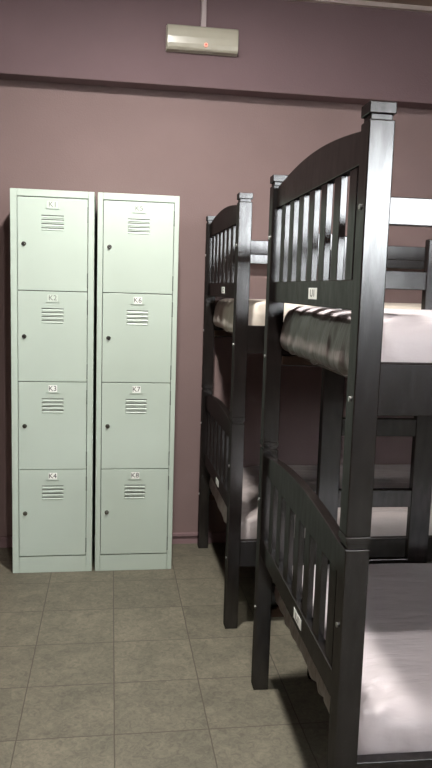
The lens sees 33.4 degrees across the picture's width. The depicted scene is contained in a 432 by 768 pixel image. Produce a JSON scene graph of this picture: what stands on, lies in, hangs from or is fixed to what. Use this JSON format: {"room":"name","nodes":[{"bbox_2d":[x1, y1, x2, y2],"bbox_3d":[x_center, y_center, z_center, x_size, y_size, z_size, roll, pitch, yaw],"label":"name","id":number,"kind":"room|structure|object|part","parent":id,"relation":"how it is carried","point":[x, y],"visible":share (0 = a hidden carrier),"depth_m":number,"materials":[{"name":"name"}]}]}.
{"room":"dormitory","nodes":[
{"label":"dormitory","id":0,"kind":"room"},
{"bbox_2d":[0,79,431,535],"bbox_3d":[0.340,-0.536,3.932,6.800,2.860,0.100,1,8,-8],"label":"wall","id":1,"kind":"structure","parent":0,"point":[202,149],"depth_m":3.77,"materials":[{"name":"paint"}]},
{"bbox_2d":[0,532,225,547],"bbox_3d":[0.306,0.860,4.056,6.600,0.060,0.022,1,8,-8],"label":"baseboard","id":2,"kind":"structure","parent":1,"relation":"attached to","point":[187,537],"depth_m":3.98,"materials":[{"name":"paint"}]},
{"bbox_2d":[0,543,431,767],"bbox_3d":[0.873,1.474,0.139,6.800,0.100,8.230,1,8,-8],"label":"floor","id":3,"kind":"structure","parent":0,"point":[114,668],"depth_m":2.61,"materials":[{"name":"tile"}]},
{"bbox_2d":[10,188,95,572],"bbox_3d":[-0.801,-0.005,3.589,0.380,1.830,0.371,1,8,-8],"label":"locker","id":4,"kind":"object","parent":3,"relation":"on","point":[53,232],"visible":1,"depth_m":3.41,"materials":[{"name":"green metal"}]},
{"bbox_3d":[-0.794,0.625,3.507,0.317,0.430,0.019,1,8,-8],"label":"door","id":5,"kind":"part","parent":4,"relation":"part of","materials":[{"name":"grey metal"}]},
{"bbox_3d":[-0.782,0.200,3.450,0.317,0.422,0.019,1,8,-8],"label":"door","id":6,"kind":"part","parent":4,"relation":"part of","materials":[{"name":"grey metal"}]},
{"bbox_3d":[-0.769,-0.223,3.395,0.317,0.423,0.019,1,8,-8],"label":"door","id":7,"kind":"part","parent":4,"relation":"part of","materials":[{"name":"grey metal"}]},
{"bbox_3d":[-0.756,-0.645,3.339,0.317,0.422,0.019,1,8,-8],"label":"door","id":8,"kind":"part","parent":4,"relation":"part of","materials":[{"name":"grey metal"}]},
{"bbox_2d":[95,192,179,570],"bbox_3d":[-0.410,-0.001,3.646,0.380,1.830,0.371,1,8,-8],"label":"locker","id":9,"kind":"object","parent":3,"relation":"on","point":[138,236],"visible":1,"depth_m":3.47,"materials":[{"name":"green metal"}]},
{"bbox_3d":[-0.404,0.629,3.564,0.328,0.430,0.019,1,8,-8],"label":"door","id":10,"kind":"part","parent":9,"relation":"part of","materials":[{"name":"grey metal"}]},
{"bbox_3d":[-0.391,0.204,3.508,0.328,0.422,0.019,1,8,-8],"label":"door","id":11,"kind":"part","parent":9,"relation":"part of","materials":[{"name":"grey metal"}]},
{"bbox_3d":[-0.379,-0.219,3.452,0.328,0.423,0.019,1,8,-8],"label":"door","id":12,"kind":"part","parent":9,"relation":"part of","materials":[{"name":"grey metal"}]},
{"bbox_3d":[-0.366,-0.641,3.396,0.328,0.422,0.019,1,8,-8],"label":"door","id":13,"kind":"part","parent":9,"relation":"part of","materials":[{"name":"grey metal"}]},
{"bbox_2d":[197,192,431,628],"bbox_3d":[1.012,0.087,3.519,2.064,1.774,0.993,1,8,-8],"label":"bunk bed","id":14,"kind":"object","parent":3,"relation":"on","point":[230,250],"visible":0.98,"depth_m":3.02,"materials":[{"name":"black wood"}]},
{"bbox_3d":[-0.060,0.462,3.893,0.053,0.868,0.053,1,8,-8],"label":"post","id":15,"kind":"part","parent":14,"relation":"part of","materials":[{"name":"black wood"}]},
{"bbox_3d":[-0.034,-0.414,3.777,0.053,0.844,0.053,1,8,-8],"label":"post","id":16,"kind":"part","parent":14,"relation":"part of","materials":[{"name":"black wood"}]},
{"bbox_3d":[0.014,0.282,3.401,0.026,0.397,0.893,1,8,-8],"label":"panel","id":17,"kind":"part","parent":14,"relation":"part of","materials":[{"name":"black wood"}]},
{"bbox_3d":[0.040,-0.596,3.285,0.026,0.397,0.893,1,8,-8],"label":"panel","id":18,"kind":"part","parent":14,"relation":"part of","materials":[{"name":"black wood"}]},
{"bbox_3d":[0.955,-0.295,3.943,1.960,0.110,0.028,1,8,-8],"label":"rail","id":19,"kind":"part","parent":14,"relation":"part of","materials":[{"name":"black wood"}]},
{"bbox_3d":[0.073,0.588,2.973,0.053,0.868,0.053,1,8,-8],"label":"post","id":20,"kind":"part","parent":14,"relation":"part of","materials":[{"name":"black wood"}]},
{"bbox_3d":[0.099,-0.288,2.857,0.053,0.844,0.053,1,8,-8],"label":"post","id":21,"kind":"part","parent":14,"relation":"part of","materials":[{"name":"black wood"}]},
{"bbox_3d":[1.090,-0.168,3.010,1.960,0.110,0.028,1,8,-8],"label":"rail","id":22,"kind":"part","parent":14,"relation":"part of","materials":[{"name":"black wood"}]},
{"bbox_2d":[213,298,420,331],"bbox_3d":[1.020,-0.306,3.465,1.990,0.160,0.924,1,8,-8],"label":"mattress","id":23,"kind":"object","parent":14,"relation":"on","point":[223,313],"visible":0.23,"depth_m":3.14,"materials":[{"name":"white fabric"}]},
{"bbox_2d":[209,464,431,538],"bbox_3d":[1.001,0.574,3.583,1.987,0.159,0.923,1,8,-8],"label":"mattress","id":24,"kind":"object","parent":14,"relation":"on","point":[385,521],"visible":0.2,"depth_m":3.36,"materials":[{"name":"white fabric"}]},
{"bbox_3d":[1.063,0.711,3.126,1.960,0.110,0.028,1,8,-8],"label":"rail","id":25,"kind":"part","parent":14,"relation":"part of","materials":[{"name":"black wood"}]},
{"bbox_3d":[0.965,-0.652,3.895,1.960,0.055,0.022,1,8,-8],"label":"guard rail","id":26,"kind":"part","parent":14,"relation":"part of","materials":[{"name":"black wood"}]},
{"bbox_3d":[1.100,-0.525,2.964,1.960,0.055,0.022,1,8,-8],"label":"guard rail","id":27,"kind":"part","parent":14,"relation":"part of","materials":[{"name":"black wood"}]},
{"bbox_2d":[251,100,431,767],"bbox_3d":[1.232,0.275,2.141,2.064,1.774,1.027,1,8,-7],"label":"bunk bed","id":28,"kind":"object","parent":3,"relation":"on","point":[352,275],"visible":0.95,"depth_m":1.75,"materials":[{"name":"black wood"}]},
{"bbox_3d":[0.168,0.650,2.520,0.053,0.868,0.053,1,8,-7],"label":"post","id":29,"kind":"part","parent":28,"relation":"part of","materials":[{"name":"black wood"}]},
{"bbox_3d":[0.195,-0.226,2.405,0.053,0.844,0.053,1,8,-7],"label":"post","id":30,"kind":"part","parent":28,"relation":"part of","materials":[{"name":"black wood"}]},
{"bbox_3d":[1.160,0.775,2.666,1.960,0.110,0.028,1,8,-7],"label":"rail","id":31,"kind":"part","parent":28,"relation":"part of","materials":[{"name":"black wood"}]},
{"bbox_3d":[1.186,-0.104,2.550,1.960,0.110,0.028,1,8,-7],"label":"rail","id":32,"kind":"part","parent":28,"relation":"part of","materials":[{"name":"black wood"}]},
{"bbox_3d":[0.233,0.470,2.027,0.026,0.397,0.893,1,8,-7],"label":"panel","id":33,"kind":"part","parent":28,"relation":"part of","materials":[{"name":"black wood"}]},
{"bbox_3d":[0.260,-0.408,1.911,0.026,0.397,0.893,1,8,-7],"label":"panel","id":34,"kind":"part","parent":28,"relation":"part of","materials":[{"name":"black wood"}]},
{"bbox_3d":[0.312,-0.473,2.391,0.175,0.055,0.022,1,8,-7],"label":"guard rail","id":35,"kind":"part","parent":28,"relation":"part of","materials":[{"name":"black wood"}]},
{"bbox_3d":[0.282,0.776,1.598,0.053,0.868,0.053,1,8,-7],"label":"post","id":36,"kind":"part","parent":28,"relation":"part of","materials":[{"name":"black wood"}]},
{"bbox_2d":[274,563,431,754],"bbox_3d":[1.227,0.763,2.188,1.973,0.159,0.923,1,8,-7],"label":"mattress","id":37,"kind":"object","parent":28,"relation":"on","point":[396,688],"visible":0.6,"depth_m":1.87,"materials":[{"name":"white fabric"}]},
{"bbox_2d":[280,306,431,375],"bbox_3d":[1.244,-0.115,2.072,1.991,0.162,0.930,1,8,-7],"label":"mattress","id":38,"kind":"object","parent":28,"relation":"on","point":[320,335],"visible":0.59,"depth_m":1.76,"materials":[{"name":"white fabric"}]},
{"bbox_3d":[0.309,-0.100,1.482,0.053,0.844,0.053,1,8,-7],"label":"post","id":39,"kind":"part","parent":28,"relation":"part of","materials":[{"name":"black wood"}]},
{"bbox_3d":[1.275,0.902,1.731,1.960,0.110,0.028,1,8,-7],"label":"rail","id":40,"kind":"part","parent":28,"relation":"part of","materials":[{"name":"black wood"}]},
{"bbox_3d":[1.302,0.023,1.615,1.960,0.110,0.028,1,8,-7],"label":"rail","id":41,"kind":"part","parent":28,"relation":"part of","materials":[{"name":"black wood"}]},
{"bbox_3d":[1.312,-0.334,1.569,1.960,0.055,0.022,1,8,-7],"label":"guard rail","id":42,"kind":"part","parent":28,"relation":"part of","materials":[{"name":"white wood"}]},
{"bbox_2d":[366,0,431,6],"bbox_3d":[0.962,-1.459,-0.248,6.800,0.100,8.230,1,8,-8],"label":"ceiling","id":43,"kind":"structure","parent":0,"point":[410,2],"depth_m":3.62,"materials":[{"name":"paint"}]},
{"bbox_2d":[0,0,431,108],"bbox_3d":[0.390,-1.708,3.673,6.600,0.466,0.110,1,8,-8],"label":"beam","id":44,"kind":"structure","parent":43,"relation":"attached to","point":[288,49],"depth_m":3.58,"materials":[{"name":"paint"}]},
{"bbox_2d":[166,24,238,56],"bbox_3d":[-0.066,-1.685,3.522,0.355,0.120,0.062,1,8,-8],"label":"emergency light","id":45,"kind":"object","parent":44,"relation":"attached to","point":[179,38],"visible":1,"depth_m":3.50,"materials":[{"name":"beige plastic"}]},
{"bbox_2d":[201,0,206,26],"bbox_3d":[-0.060,-1.831,3.524,0.026,0.167,0.020,1,8,-8],"label":"cable trunking","id":46,"kind":"object","parent":44,"relation":"attached to","point":[203,2],"visible":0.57,"depth_m":3.52,"materials":[{"name":"grey plastic"}]},
{"bbox_3d":[4.232,0.043,0.431,0.100,2.860,8.030,1,8,-8],"label":"wall","id":47,"kind":"structure","parent":0,"visible":0},
{"bbox_2d":[291,0,431,12],"bbox_3d":[0.406,-1.919,3.577,6.600,0.022,0.025,1,8,-8],"label":"trim","id":48,"kind":"structure","parent":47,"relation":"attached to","point":[360,3],"depth_m":3.63,"materials":[{"name":"beige paint"}]}
]}

